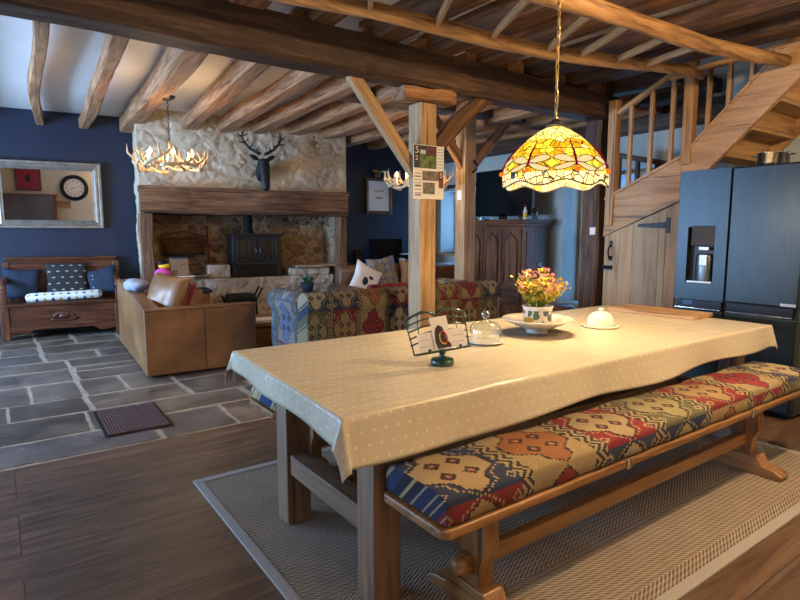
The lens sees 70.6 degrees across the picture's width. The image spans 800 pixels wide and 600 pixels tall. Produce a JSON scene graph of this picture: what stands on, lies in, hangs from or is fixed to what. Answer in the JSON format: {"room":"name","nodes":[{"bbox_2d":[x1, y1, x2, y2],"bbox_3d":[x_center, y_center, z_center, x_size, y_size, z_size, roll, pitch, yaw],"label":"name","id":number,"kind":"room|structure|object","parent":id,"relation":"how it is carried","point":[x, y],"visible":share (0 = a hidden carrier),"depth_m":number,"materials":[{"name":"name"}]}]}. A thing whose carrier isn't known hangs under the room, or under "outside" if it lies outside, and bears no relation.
{"room":"traditional dwelling","nodes":[
{"label":"traditional dwelling","id":0,"kind":"room"},
{"bbox_2d":[132,109,346,278],"bbox_3d":[-2.341,-1.155,8.595,3.035,3.000,0.830,-4,8,-28],"label":"wall","id":1,"kind":"structure","parent":0,"point":[308,161],"depth_m":8.08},
{"bbox_2d":[237,129,284,190],"bbox_3d":[-1.946,-1.966,8.008,0.610,0.854,0.373,0,7,0],"label":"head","id":2,"kind":"object","parent":1,"relation":"attached to","point":[263,165],"visible":1,"depth_m":7.90},
{"bbox_2d":[145,212,334,282],"bbox_3d":[-2.369,-0.642,8.722,2.875,1.950,0.710,-4,8,-28],"label":"wall","id":3,"kind":"structure","parent":0,"point":[305,240],"depth_m":9.02,"materials":[{"name":"stone"}]},
{"bbox_2d":[156,231,207,255],"bbox_3d":[-3.237,-0.852,8.417,0.723,0.361,0.366,-4,8,-28],"label":"wicker basket","id":4,"kind":"object","parent":3,"relation":"on","point":[200,238],"visible":1,"depth_m":8.32,"materials":[{"name":"brown wicker"}]},
{"bbox_2d":[161,253,205,255],"bbox_3d":[-3.243,-0.684,8.448,0.600,0.020,0.340,-4,8,-28],"label":"shelf","id":5,"kind":"object","parent":3,"relation":"attached to","point":[164,254],"depth_m":8.33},
{"bbox_2d":[0,107,488,334],"bbox_3d":[-2.287,-1.242,9.316,14.200,3.000,0.402,-4,8,-28],"label":"wall","id":6,"kind":"structure","parent":0,"point":[60,138],"depth_m":8.04,"materials":[{"name":"blue paint"}]},
{"bbox_2d":[0,159,103,228],"bbox_3d":[-4.751,-1.421,7.654,1.270,0.896,0.072,-4,8,-28],"label":"wall mirror","id":7,"kind":"object","parent":6,"relation":"attached to","point":[33,194],"visible":1,"depth_m":7.66,"materials":[{"name":"grey metal"}]},
{"bbox_2d":[0,168,94,219],"bbox_3d":[-4.753,-1.422,7.658,1.070,0.695,0.007,-4,10,-28],"label":"mirror glass","id":8,"kind":"object","parent":7,"relation":"attached to","point":[25,193],"depth_m":7.64,"materials":[{"name":"white"}]},
{"bbox_2d":[366,178,391,213],"bbox_3d":[-0.369,-1.837,9.989,0.500,0.620,0.035,-4,8,-28],"label":"framed picture","id":9,"kind":"object","parent":6,"relation":"attached to","point":[378,194],"visible":0.98,"depth_m":9.98,"materials":[{"name":"brown wood"}]},
{"bbox_2d":[369,181,388,210],"bbox_3d":[-0.374,-1.838,9.997,0.440,0.560,0.008,-4,8,-28],"label":"print","id":10,"kind":"object","parent":9,"relation":"attached to","point":[378,190],"depth_m":9.99,"materials":[{"name":"paper"}]},
{"bbox_2d":[300,274,320,292],"bbox_3d":[-1.365,-0.011,8.361,0.400,0.784,0.300,-4,8,-28],"label":"plant","id":11,"kind":"object","parent":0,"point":[307,286],"visible":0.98,"depth_m":8.29,"materials":[{"name":"green plant"}]},
{"bbox_2d":[0,0,788,122],"bbox_3d":[-0.747,-2.250,4.513,10.300,0.150,11.200,-5,8,-35],"label":"ceiling","id":12,"kind":"structure","parent":0,"point":[73,54],"depth_m":5.64,"materials":[{"name":"white paint"}]},
{"bbox_2d":[499,0,610,192],"bbox_3d":[0.893,-1.310,3.231,0.616,1.331,0.622,0,7,-1],"label":"lamp","id":13,"kind":"object","parent":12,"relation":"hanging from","point":[555,157],"visible":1,"depth_m":3.11,"materials":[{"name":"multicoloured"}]},
{"bbox_2d":[640,75,722,107],"bbox_3d":[3.087,-2.302,6.289,0.312,0.188,0.830,-5,8,-35],"label":"joist","id":14,"kind":"object","parent":12,"relation":"attached to","point":[663,96],"visible":0.45,"depth_m":6.20,"materials":[{"name":"brown wood"}]},
{"bbox_2d":[566,10,799,87],"bbox_3d":[3.140,-2.008,3.827,0.316,0.198,4.930,-5,8,-36],"label":"joist","id":15,"kind":"object","parent":12,"relation":"attached to","point":[784,26],"visible":0.52,"depth_m":4.46,"materials":[{"name":"brown wood"}]},
{"bbox_2d":[384,168,408,190],"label":"antler chandelier","id":16,"kind":"object","parent":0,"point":[394,183],"depth_m":6.75,"materials":[{"name":"beige ceramic"}]},
{"bbox_2d":[0,327,799,599],"bbox_3d":[-0.747,0.901,4.892,10.300,0.201,11.200,-5,8,-35],"label":"floor","id":17,"kind":"structure","parent":0,"point":[132,522],"depth_m":3.12,"materials":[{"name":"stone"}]},
{"bbox_2d":[0,256,119,340],"bbox_3d":[-4.550,-0.057,7.653,1.400,1.045,0.520,-4,8,-28],"label":"settle","id":18,"kind":"object","parent":17,"relation":"on","point":[17,316],"visible":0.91,"depth_m":7.53,"materials":[{"name":"brown wood"}]},
{"bbox_2d":[2,268,40,299],"bbox_3d":[-5.021,-0.207,7.496,0.459,0.455,0.233,-4,8,-30],"label":"cushion","id":19,"kind":"object","parent":18,"relation":"on","point":[20,283],"visible":0.84,"depth_m":7.43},
{"bbox_2d":[25,289,101,301],"bbox_3d":[-4.491,-0.058,7.570,0.890,0.124,0.150,-5,8,-28],"label":"bolster","id":20,"kind":"object","parent":18,"relation":"on","point":[94,293],"visible":1,"depth_m":7.51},
{"bbox_2d":[45,263,88,291],"bbox_3d":[-4.548,-0.261,7.732,0.502,0.481,0.208,-4,8,-28],"label":"cushion","id":21,"kind":"object","parent":18,"relation":"on","point":[60,277],"visible":0.82,"depth_m":7.68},
{"bbox_2d":[87,264,115,295],"bbox_3d":[-4.164,-0.259,7.927,0.501,0.492,0.214,-3,8,-25],"label":"cushion","id":22,"kind":"object","parent":18,"relation":"on","point":[102,279],"visible":0.83,"depth_m":7.87,"materials":[{"name":"blue fabric"}]},
{"bbox_2d":[93,402,173,437],"bbox_3d":[-1.993,0.877,4.204,0.440,0.011,0.670,-5,8,-35],"label":"doormat","id":23,"kind":"object","parent":17,"relation":"on","point":[119,421],"visible":1,"depth_m":4.15,"materials":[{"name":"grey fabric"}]},
{"bbox_2d":[117,279,256,376],"bbox_3d":[-2.496,0.212,6.438,1.071,0.800,2.100,-4,8,-32],"label":"leather sofa","id":24,"kind":"object","parent":17,"relation":"on","point":[199,335],"visible":0.93,"depth_m":5.59,"materials":[{"name":"brown leather"}]},
{"bbox_2d":[123,278,148,291],"bbox_3d":[-2.915,-0.165,6.236,0.251,0.154,0.439,-5,8,-35],"label":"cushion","id":25,"kind":"object","parent":24,"relation":"on","point":[132,284],"visible":0.99,"depth_m":6.10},
{"bbox_2d":[147,272,189,306],"bbox_3d":[-2.424,-0.021,5.865,0.552,0.525,0.287,5,8,34],"label":"cushion","id":26,"kind":"object","parent":24,"relation":"on","point":[165,290],"visible":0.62,"depth_m":5.76,"materials":[{"name":"beige leather"}]},
{"bbox_2d":[185,283,196,305],"bbox_3d":[-2.456,-0.030,6.274,0.432,0.408,0.209,5,8,34],"label":"cushion","id":27,"kind":"object","parent":24,"relation":"on","point":[192,285],"visible":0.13,"depth_m":6.19,"materials":[{"name":"red fabric"}]},
{"bbox_2d":[190,299,209,304],"bbox_3d":[-2.717,0.116,6.822,0.790,0.140,0.870,-4,8,-32],"label":"seat cushion","id":28,"kind":"object","parent":24,"relation":"on","point":[193,301],"depth_m":6.94,"materials":[{"name":"brown leather"}]},
{"bbox_2d":[196,287,212,302],"bbox_3d":[-2.924,0.137,7.771,0.620,0.570,0.460,-4,8,-28],"label":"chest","id":29,"kind":"object","parent":17,"relation":"on","point":[206,291],"visible":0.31,"depth_m":7.68,"materials":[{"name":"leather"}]},
{"bbox_2d":[154,260,170,274],"bbox_3d":[-3.157,-0.331,7.533,0.225,0.416,0.202,-4,8,-28],"label":"helmet","id":30,"kind":"object","parent":29,"relation":"on","point":[163,265],"visible":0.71,"depth_m":7.47,"materials":[{"name":"pink plastic"}]},
{"bbox_2d":[177,275,193,282],"bbox_3d":[-2.958,-0.238,7.705,0.262,0.191,0.206,-4,8,-30],"label":"cardboard box","id":31,"kind":"object","parent":29,"relation":"on","point":[191,277],"visible":0.14,"depth_m":7.66,"materials":[{"name":"paper"}]},
{"bbox_2d":[169,257,188,275],"bbox_3d":[-2.995,-0.456,7.662,0.222,0.251,0.203,-3,8,-26],"label":"cardboard box","id":32,"kind":"object","parent":31,"relation":"on","point":[179,265],"visible":0.88,"depth_m":7.57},
{"bbox_2d":[221,286,262,313],"bbox_3d":[-2.282,0.108,8.203,0.565,0.588,0.228,-4,8,-28],"label":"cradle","id":33,"kind":"object","parent":17,"relation":"on","point":[232,297],"visible":0.73,"depth_m":8.12,"materials":[{"name":"black metal"}]},
{"bbox_2d":[137,185,348,290],"bbox_3d":[-2.227,-0.622,8.393,2.987,1.989,0.678,-4,8,-28],"label":"fireplace surround","id":34,"kind":"object","parent":17,"relation":"on","point":[153,199],"visible":0.88,"depth_m":7.92,"materials":[{"name":"brown wood"}]},
{"bbox_2d":[137,185,348,196],"bbox_3d":[-2.150,-1.558,8.128,2.950,0.067,0.340,-4,8,-28],"label":"mantel shelf","id":35,"kind":"object","parent":34,"relation":"attached to","point":[140,188],"depth_m":7.88,"materials":[{"name":"brown wood"}]},
{"bbox_2d":[194,263,332,313],"bbox_3d":[-2.363,-0.117,8.758,2.680,0.900,0.483,-4,8,-28],"label":"stone hearth","id":36,"kind":"object","parent":17,"relation":"on","point":[220,280],"visible":0.32,"depth_m":8.65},
{"bbox_2d":[224,215,282,277],"bbox_3d":[-2.244,-0.903,8.695,0.800,1.075,0.480,-4,8,-28],"label":"wood stove","id":37,"kind":"object","parent":36,"relation":"on","point":[249,254],"visible":0.96,"depth_m":8.56,"materials":[{"name":"metal"}]},
{"bbox_2d":[293,263,334,267],"bbox_3d":[-1.365,-0.554,9.026,0.620,0.045,0.264,-5,8,-28],"label":"stone slab","id":38,"kind":"object","parent":36,"relation":"on","point":[322,264],"visible":1,"depth_m":8.95,"materials":[{"name":"beige stone"}]},
{"bbox_2d":[255,313,271,347],"bbox_3d":[-1.606,0.400,6.635,0.720,0.380,0.703,-4,8,-28],"label":"coffee table","id":39,"kind":"object","parent":17,"relation":"on","point":[263,330],"visible":0.3,"depth_m":6.32,"materials":[{"name":"brown wood"}]},
{"bbox_2d":[256,316,271,322],"bbox_3d":[-1.526,0.223,6.379,0.320,0.030,0.240,-4,8,-30],"label":"magazine stack","id":40,"kind":"object","parent":39,"relation":"on","point":[258,319],"visible":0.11,"depth_m":6.30,"materials":[{"name":"paper"}]},
{"bbox_2d":[268,278,499,345],"bbox_3d":[-0.100,0.247,5.938,2.330,0.850,0.932,-5,8,-35],"label":"sofa","id":41,"kind":"object","parent":17,"relation":"on","point":[297,316],"visible":0.52,"depth_m":5.33,"materials":[{"name":"multicoloured fabric"}]},
{"bbox_2d":[366,280,438,288],"bbox_3d":[0.045,-0.006,5.920,0.880,0.357,0.135,-5,8,-35],"label":"bolster","id":42,"kind":"object","parent":41,"relation":"on","point":[436,281],"visible":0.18,"depth_m":5.77,"materials":[{"name":"red fabric"}]},
{"bbox_2d":[327,262,476,290],"bbox_3d":[0.140,-0.060,8.280,2.260,0.900,0.900,-4,8,-30],"label":"leather sofa","id":43,"kind":"object","parent":17,"relation":"on","point":[344,275],"visible":0.17,"depth_m":8.05,"materials":[{"name":"brown leather"}]},
{"bbox_2d":[349,259,381,288],"bbox_3d":[-0.475,-0.280,7.852,0.586,0.581,0.208,-4,8,-29],"label":"cushion","id":44,"kind":"object","parent":43,"relation":"on","point":[364,276],"visible":0.78,"depth_m":7.78,"materials":[{"name":"fabric"}]},
{"bbox_2d":[362,276,372,284],"bbox_3d":[-0.442,-0.259,7.796,0.201,0.180,0.036,29,-26,-29],"label":"print","id":45,"kind":"object","parent":44,"relation":"attached to","point":[366,280],"depth_m":7.78},
{"bbox_2d":[365,255,398,283],"bbox_3d":[-0.246,-0.395,8.139,0.511,0.497,0.207,-4,8,-29],"label":"cushion","id":46,"kind":"object","parent":43,"relation":"on","point":[386,266],"visible":0.69,"depth_m":8.09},
{"bbox_2d":[399,259,408,282],"bbox_3d":[0.180,-0.383,8.373,0.462,0.442,0.202,-4,8,-29],"label":"cushion","id":47,"kind":"object","parent":43,"relation":"on","point":[404,265],"visible":0.29,"depth_m":8.27,"materials":[{"name":"brown fabric"}]},
{"bbox_2d":[345,76,492,328],"bbox_3d":[0.199,-0.533,4.879,1.535,2.652,0.168,-5,8,-35],"label":"post","id":48,"kind":"object","parent":17,"relation":"on","point":[422,115],"visible":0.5,"depth_m":4.79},
{"bbox_2d":[0,0,618,121],"bbox_3d":[-1.039,-1.788,3.811,8.150,0.297,0.282,-5,8,-35],"label":"beam","id":49,"kind":"structure","parent":48,"relation":"on","point":[225,28],"depth_m":3.92,"materials":[{"name":"brown wood"}]},
{"bbox_2d":[27,20,49,124],"bbox_3d":[-3.429,-2.143,5.328,0.160,0.153,5.421,-4,8,-32],"label":"joist","id":50,"kind":"object","parent":49,"relation":"on","point":[41,30],"visible":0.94,"depth_m":4.96,"materials":[{"name":"brown wood"}]},
{"bbox_2d":[78,34,128,128],"bbox_3d":[-2.977,-2.179,5.606,0.166,0.177,5.355,-4,8,-31],"label":"joist","id":51,"kind":"object","parent":49,"relation":"on","point":[113,47],"visible":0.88,"depth_m":5.23,"materials":[{"name":"brown wood"}]},
{"bbox_2d":[119,46,207,132],"bbox_3d":[-2.528,-2.193,5.884,0.248,0.222,5.284,-4,8,-32],"label":"joist","id":52,"kind":"object","parent":49,"relation":"on","point":[174,66],"visible":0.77,"depth_m":5.40,"materials":[{"name":"brown wood"}]},
{"bbox_2d":[126,95,208,174],"bbox_3d":[-2.417,-1.725,5.918,0.797,0.788,0.767,-5,8,-35],"label":"antler chandelier","id":53,"kind":"object","parent":52,"relation":"hanging from","point":[163,161],"visible":0.99,"depth_m":5.84,"materials":[{"name":"beige ceramic"}]},
{"bbox_2d":[181,8,304,129],"bbox_3d":[-1.786,-2.189,5.857,0.224,0.180,4.392,-4,8,-30],"label":"joist","id":54,"kind":"object","parent":49,"relation":"on","point":[240,74],"visible":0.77,"depth_m":5.73,"materials":[{"name":"brown wood"}]},
{"bbox_2d":[228,0,272,9],"bbox_3d":[0.311,-1.771,1.823,0.325,0.192,4.930,-5,8,-36],"label":"joist","id":55,"kind":"object","parent":49,"relation":"on","point":[258,4],"visible":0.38,"depth_m":3.62,"materials":[{"name":"brown wood"}]},
{"bbox_2d":[216,25,368,132],"bbox_3d":[-1.364,-2.213,6.123,0.230,0.172,4.322,-4,8,-32],"label":"joist","id":56,"kind":"object","parent":49,"relation":"on","point":[293,82],"visible":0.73,"depth_m":6.12,"materials":[{"name":"brown wood"}]},
{"bbox_2d":[296,6,347,25],"bbox_3d":[0.757,-1.805,2.138,0.259,0.199,4.933,-5,8,-34],"label":"joist","id":57,"kind":"object","parent":49,"relation":"on","point":[330,18],"visible":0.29,"depth_m":3.90,"materials":[{"name":"brown wood"}]},
{"bbox_2d":[249,38,425,133],"bbox_3d":[-0.945,-2.266,6.378,0.227,0.184,4.260,-4,8,-33],"label":"joist","id":58,"kind":"object","parent":49,"relation":"on","point":[333,89],"visible":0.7,"depth_m":6.44,"materials":[{"name":"brown wood"}]},
{"bbox_2d":[289,52,476,134],"bbox_3d":[-0.483,-2.304,6.663,0.267,0.189,4.186,-4,9,-32],"label":"joist","id":59,"kind":"object","parent":49,"relation":"on","point":[339,110],"visible":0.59,"depth_m":7.01,"materials":[{"name":"brown wood"}]},
{"bbox_2d":[321,60,523,138],"bbox_3d":[-0.025,-2.326,6.944,0.247,0.196,4.122,-4,8,-33],"label":"joist","id":60,"kind":"object","parent":49,"relation":"on","point":[358,123],"visible":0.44,"depth_m":7.54,"materials":[{"name":"brown wood"}]},
{"bbox_2d":[359,0,490,42],"bbox_3d":[1.232,-1.844,2.476,0.319,0.199,4.930,-5,8,-35],"label":"joist","id":61,"kind":"object","parent":49,"relation":"on","point":[380,29],"visible":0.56,"depth_m":3.91,"materials":[{"name":"brown wood"}]},
{"bbox_2d":[346,74,565,147],"bbox_3d":[0.237,-2.407,7.583,0.252,0.212,4.861,-5,8,-33],"label":"joist","id":62,"kind":"object","parent":49,"relation":"on","point":[401,125],"visible":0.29,"depth_m":7.84,"materials":[{"name":"brown wood"}]},
{"bbox_2d":[367,84,601,149],"bbox_3d":[0.763,-2.445,7.908,0.223,0.242,4.781,-4,8,-32],"label":"joist","id":63,"kind":"object","parent":49,"relation":"on","point":[501,115],"visible":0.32,"depth_m":7.04,"materials":[{"name":"brown wood"}]},
{"bbox_2d":[417,0,563,56],"bbox_3d":[1.693,-1.881,2.803,0.237,0.193,4.932,-5,9,-36],"label":"joist","id":64,"kind":"object","parent":49,"relation":"on","point":[488,17],"visible":0.49,"depth_m":4.05,"materials":[{"name":"brown wood"}]},
{"bbox_2d":[466,0,697,66],"bbox_3d":[2.120,-1.919,3.105,0.332,0.200,4.930,-5,8,-35],"label":"joist","id":65,"kind":"object","parent":49,"relation":"on","point":[545,31],"visible":0.47,"depth_m":4.23,"materials":[{"name":"brown wood"}]},
{"bbox_2d":[612,72,683,96],"bbox_3d":[2.509,-2.257,5.880,0.276,0.185,0.831,-5,8,-33],"label":"joist","id":66,"kind":"object","parent":49,"relation":"on","point":[639,83],"visible":0.59,"depth_m":5.81,"materials":[{"name":"brown wood"}]},
{"bbox_2d":[520,0,799,78],"bbox_3d":[2.660,-1.968,3.487,0.269,0.198,4.930,-5,8,-35],"label":"joist","id":67,"kind":"object","parent":49,"relation":"on","point":[716,16],"visible":0.56,"depth_m":4.06,"materials":[{"name":"brown wood"}]},
{"bbox_2d":[269,0,791,79],"bbox_3d":[0.755,-1.807,3.632,4.954,0.131,0.890,-4,8,-30],"label":"ladder","id":68,"kind":"object","parent":67,"relation":"hanging from","point":[604,11],"visible":1,"depth_m":3.87,"materials":[{"name":"wood"}]},
{"bbox_2d":[392,85,455,107],"bbox_3d":[0.209,-1.696,4.721,0.540,0.112,0.215,-6,9,-35],"label":"block","id":69,"kind":"object","parent":48,"relation":"on","point":[443,98],"visible":0.89,"depth_m":4.63,"materials":[{"name":"brown wood"}]},
{"bbox_2d":[413,144,443,199],"bbox_3d":[0.241,-1.068,4.730,0.324,0.441,0.006,-5,8,-35],"label":"wall calendar","id":70,"kind":"object","parent":48,"relation":"attached to","point":[428,161],"visible":1,"depth_m":4.72,"materials":[{"name":"paper"}]},
{"bbox_2d":[414,144,436,168],"bbox_3d":[0.210,-1.188,4.693,0.236,0.184,0.002,-5,8,-35],"label":"photo","id":71,"kind":"object","parent":70,"relation":"on","point":[425,156],"depth_m":4.69},
{"bbox_2d":[420,154,435,167],"bbox_3d":[0.233,-1.156,4.712,0.171,0.105,0.002,-5,8,-35],"label":"photo","id":72,"kind":"object","parent":70,"relation":"attached to","point":[426,160],"depth_m":4.71},
{"bbox_2d":[423,182,434,193],"bbox_3d":[0.242,-0.938,4.745,0.127,0.095,0.002,-5,8,-35],"label":"photo","id":73,"kind":"object","parent":70,"relation":"attached to","point":[428,187],"depth_m":4.74},
{"bbox_2d":[422,171,438,180],"bbox_3d":[0.257,-1.041,4.744,0.176,0.079,0.002,-5,8,-35],"label":"photo","id":74,"kind":"object","parent":70,"relation":"attached to","point":[426,175],"depth_m":4.74},
{"bbox_2d":[436,112,512,280],"bbox_3d":[0.907,-0.927,7.188,1.457,2.882,0.272,-5,8,-35],"label":"post","id":75,"kind":"object","parent":17,"relation":"on","point":[463,152],"visible":0.62,"depth_m":7.09,"materials":[{"name":"wood"}]},
{"bbox_2d":[339,85,546,129],"bbox_3d":[0.887,-2.362,7.049,3.700,0.199,0.271,-5,8,-35],"label":"cross beam","id":76,"kind":"structure","parent":75,"relation":"on","point":[353,98],"depth_m":6.65,"materials":[{"name":"brown wood"}]},
{"bbox_2d":[404,93,640,149],"bbox_3d":[1.293,-2.485,8.234,0.289,0.228,4.696,-5,9,-33],"label":"joist","id":77,"kind":"object","parent":76,"relation":"on","point":[540,120],"visible":0.17,"depth_m":7.35,"materials":[{"name":"brown wood"}]},
{"bbox_2d":[445,106,662,149],"bbox_3d":[1.718,-2.513,8.500,0.226,0.216,4.634,-5,9,-35],"label":"joist","id":78,"kind":"object","parent":76,"relation":"on","point":[643,112],"visible":0.18,"depth_m":7.60,"materials":[{"name":"brown wood"}]},
{"bbox_2d":[193,432,799,599],"bbox_3d":[0.767,0.997,3.208,3.210,0.012,2.100,-5,8,-35],"label":"area rug","id":79,"kind":"object","parent":17,"relation":"on","point":[663,541],"visible":0.54,"depth_m":2.56,"materials":[{"name":"carpet"}]},
{"bbox_2d":[250,397,329,464],"bbox_3d":[0.415,0.683,3.832,2.840,0.463,0.445,-5,8,-35],"label":"bench","id":80,"kind":"object","parent":79,"relation":"on","point":[316,441],"visible":0.1,"depth_m":3.12,"materials":[{"name":"wood"}]},
{"bbox_2d":[251,384,275,410],"bbox_3d":[0.415,0.403,3.799,2.810,0.102,0.344,-5,8,-35],"label":"bench cushion","id":81,"kind":"object","parent":80,"relation":"on","point":[255,393],"visible":0.02,"depth_m":2.99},
{"bbox_2d":[276,355,744,599],"bbox_3d":[0.808,0.594,3.337,3.080,0.761,1.220,-5,8,-35],"label":"dining table","id":82,"kind":"object","parent":79,"relation":"on","point":[359,499],"visible":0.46,"depth_m":2.38,"materials":[{"name":"brown wood"}]},
{"bbox_2d":[225,305,777,482],"bbox_3d":[0.751,0.318,3.275,3.298,0.212,1.384,-5,8,-35],"label":"tablecloth","id":83,"kind":"object","parent":82,"relation":"on","point":[374,401],"visible":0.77,"depth_m":2.49,"materials":[{"name":"fabric"}]},
{"bbox_2d":[404,307,470,366],"bbox_3d":[0.180,0.168,2.573,0.306,0.255,0.131,-2,7,-19],"label":"cookbook stand","id":84,"kind":"object","parent":83,"relation":"on","point":[441,360],"visible":0.89,"depth_m":2.57,"materials":[{"name":"green metal"}]},
{"bbox_2d":[417,315,466,352],"bbox_3d":[0.189,0.153,2.571,0.237,0.158,0.056,-2,7,-19],"label":"open booklet","id":85,"kind":"object","parent":84,"relation":"on","point":[441,336],"visible":1,"depth_m":2.56,"materials":[{"name":"paper"}]},
{"bbox_2d":[466,310,504,344],"bbox_3d":[0.465,0.144,3.073,0.210,0.182,0.210,-5,8,-35],"label":"glass dome","id":86,"kind":"object","parent":83,"relation":"on","point":[474,340],"visible":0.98,"depth_m":3.08,"materials":[{"name":"clear glass"}]},
{"bbox_2d":[502,327,573,339],"bbox_3d":[0.815,0.199,3.356,0.416,0.006,0.416,-5,8,-35],"label":"placemat","id":87,"kind":"object","parent":83,"relation":"on","point":[520,333],"visible":0.84,"depth_m":3.31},
{"bbox_2d":[502,313,573,333],"bbox_3d":[0.819,0.149,3.371,0.418,0.088,0.418,-5,8,-35],"label":"shallow bowl","id":88,"kind":"object","parent":87,"relation":"on","point":[516,318],"visible":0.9,"depth_m":3.31,"materials":[{"name":"white ceramic"}]},
{"bbox_2d":[522,304,553,322],"bbox_3d":[0.819,0.098,3.365,0.182,0.132,0.182,-5,8,-35],"label":"flower pot","id":89,"kind":"object","parent":88,"relation":"in","point":[536,314],"visible":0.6,"depth_m":3.29,"materials":[{"name":"ceramic"}]},
{"bbox_2d":[510,266,570,306],"bbox_3d":[0.849,-0.065,3.334,0.327,0.259,0.286,4,8,31],"label":"potted plant","id":90,"kind":"object","parent":89,"relation":"on","point":[544,293],"visible":0.97,"depth_m":3.29,"materials":[{"name":"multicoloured plant"}]},
{"bbox_2d":[581,308,619,328],"bbox_3d":[1.282,0.110,3.606,0.236,0.123,0.236,-5,8,-35],"label":"dome","id":91,"kind":"object","parent":83,"relation":"on","point":[600,319],"visible":1,"depth_m":3.55,"materials":[{"name":"beige ceramic"}]},
{"bbox_2d":[608,304,712,319],"bbox_3d":[1.922,0.086,4.200,0.310,0.028,0.640,-6,9,-39],"label":"chopping board","id":92,"kind":"object","parent":83,"relation":"on","point":[628,308],"visible":1,"depth_m":4.11,"materials":[{"name":"brown wood"}]},
{"bbox_2d":[384,389,799,599],"bbox_3d":[1.189,0.819,2.704,2.840,0.463,0.445,-5,8,-35],"label":"bench","id":93,"kind":"object","parent":79,"relation":"on","point":[467,575],"visible":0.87,"depth_m":2.23,"materials":[{"name":"brown wood"}]},
{"bbox_2d":[386,361,799,527],"bbox_3d":[1.189,0.539,2.670,2.810,0.102,0.344,-5,8,-35],"label":"bench cushion","id":94,"kind":"object","parent":93,"relation":"on","point":[454,486],"visible":1,"depth_m":2.20,"materials":[{"name":"fabric"}]},
{"bbox_2d":[474,219,554,317],"bbox_3d":[1.625,-0.454,8.795,0.670,1.560,1.380,-5,8,-35],"label":"armoire","id":95,"kind":"object","parent":17,"relation":"on","point":[502,248],"visible":0.6,"depth_m":8.34,"materials":[{"name":"brown wood"}]},
{"bbox_2d":[475,169,534,219],"bbox_3d":[1.587,-1.612,8.666,0.200,0.770,1.200,-5,8,-35],"label":"television","id":96,"kind":"object","parent":95,"relation":"on","point":[492,200],"visible":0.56,"depth_m":8.72,"materials":[{"name":"black plastic"}]},
{"bbox_2d":[536,262,574,310],"bbox_3d":[1.924,0.044,7.009,0.477,1.002,0.480,3,7,20],"label":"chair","id":97,"kind":"object","parent":17,"relation":"on","point":[557,306],"visible":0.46,"depth_m":6.89,"materials":[{"name":"brown wood"}]},
{"bbox_2d":[578,81,613,307],"bbox_3d":[2.153,-0.858,6.247,0.238,2.970,0.222,-5,8,-35],"label":"post","id":98,"kind":"object","parent":17,"relation":"on","point":[593,206],"visible":0.65,"depth_m":6.19,"materials":[{"name":"brown wood"}]},
{"bbox_2d":[618,153,716,213],"bbox_3d":[2.916,-0.569,6.481,0.080,2.340,1.240,-5,8,-35],"label":"balustrade","id":99,"kind":"object","parent":17,"relation":"on","point":[637,159],"visible":0.12,"depth_m":6.56,"materials":[{"name":"brown wood"}]},
{"bbox_2d":[674,161,799,417],"bbox_3d":[2.834,-0.101,4.560,0.674,1.870,0.910,-5,8,-35],"label":"refrigerator","id":100,"kind":"object","parent":17,"relation":"on","point":[738,250],"visible":0.82,"depth_m":4.27,"materials":[{"name":"metal"}]},
{"bbox_2d":[751,151,796,164],"bbox_3d":[2.767,-1.045,4.188,0.220,0.091,0.279,-5,8,-35],"label":"saucepan","id":101,"kind":"object","parent":100,"relation":"on","point":[770,157],"visible":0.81,"depth_m":4.10,"materials":[{"name":"metal"}]},
{"bbox_3d":[-0.317,-0.216,9.827,1.300,0.840,0.470,-4,8,-28],"label":"desk","id":102,"kind":"object","parent":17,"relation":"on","visible":0},
{"bbox_2d":[352,250,362,263],"bbox_3d":[-0.715,-0.729,9.575,0.140,0.240,0.148,-4,8,-28],"label":"speaker","id":103,"kind":"object","parent":102,"relation":"on","point":[356,254],"visible":0.77,"depth_m":9.52},
{"bbox_2d":[369,239,402,258],"bbox_3d":[-0.239,-0.844,9.776,0.640,0.420,0.160,-4,8,-28],"label":"monitor","id":104,"kind":"object","parent":102,"relation":"on","point":[378,248],"visible":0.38,"depth_m":9.74,"materials":[{"name":"black metal"}]},
{"bbox_2d":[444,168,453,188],"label":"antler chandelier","id":105,"kind":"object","parent":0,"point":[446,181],"depth_m":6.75,"materials":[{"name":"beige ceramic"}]},
{"bbox_2d":[436,86,732,311],"bbox_3d":[3.338,-1.005,7.350,0.450,3.000,10.200,-5,8,-35],"label":"wall","id":106,"kind":"structure","parent":0,"point":[561,205],"depth_m":8.45,"materials":[{"name":"blue paint"}]},
{"bbox_2d":[444,94,732,163],"bbox_3d":[3.327,-2.170,6.645,0.220,0.240,9.300,-5,8,-35],"label":"trim","id":107,"kind":"structure","parent":106,"relation":"attached to","point":[661,121],"depth_m":6.88,"materials":[{"name":"brown wood"}]},
{"bbox_2d":[575,168,653,299],"bbox_3d":[3.125,-0.860,7.938,0.060,1.870,1.470,-5,8,-35],"label":"window","id":108,"kind":"structure","parent":106,"relation":"in","point":[642,171],"depth_m":8.48,"materials":[{"name":"glass"}]},
{"bbox_2d":[732,65,799,161],"bbox_3d":[4.569,-0.648,4.380,0.080,3.000,3.900,-5,8,-35],"label":"wall","id":109,"kind":"structure","parent":0,"point":[741,78],"depth_m":5.65,"materials":[{"name":"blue paint"}]},
{"bbox_3d":[3.218,-0.111,4.687,0.060,1.860,1.860,-5,8,-35],"label":"wall","id":110,"kind":"structure","parent":0,"visible":0},
{"bbox_2d":[599,203,678,308],"bbox_3d":[2.391,-0.139,5.765,0.099,1.659,0.830,-5,8,-35],"label":"door","id":111,"kind":"structure","parent":110,"relation":"in","point":[639,266],"depth_m":5.67,"materials":[{"name":"brown wood"}]},
{"bbox_2d":[603,35,799,236],"bbox_3d":[3.155,-1.432,5.324,0.965,1.668,2.140,-5,8,-35],"label":"staircase","id":112,"kind":"structure","parent":110,"relation":"on","point":[764,116],"depth_m":5.19,"materials":[{"name":"brown wood"}]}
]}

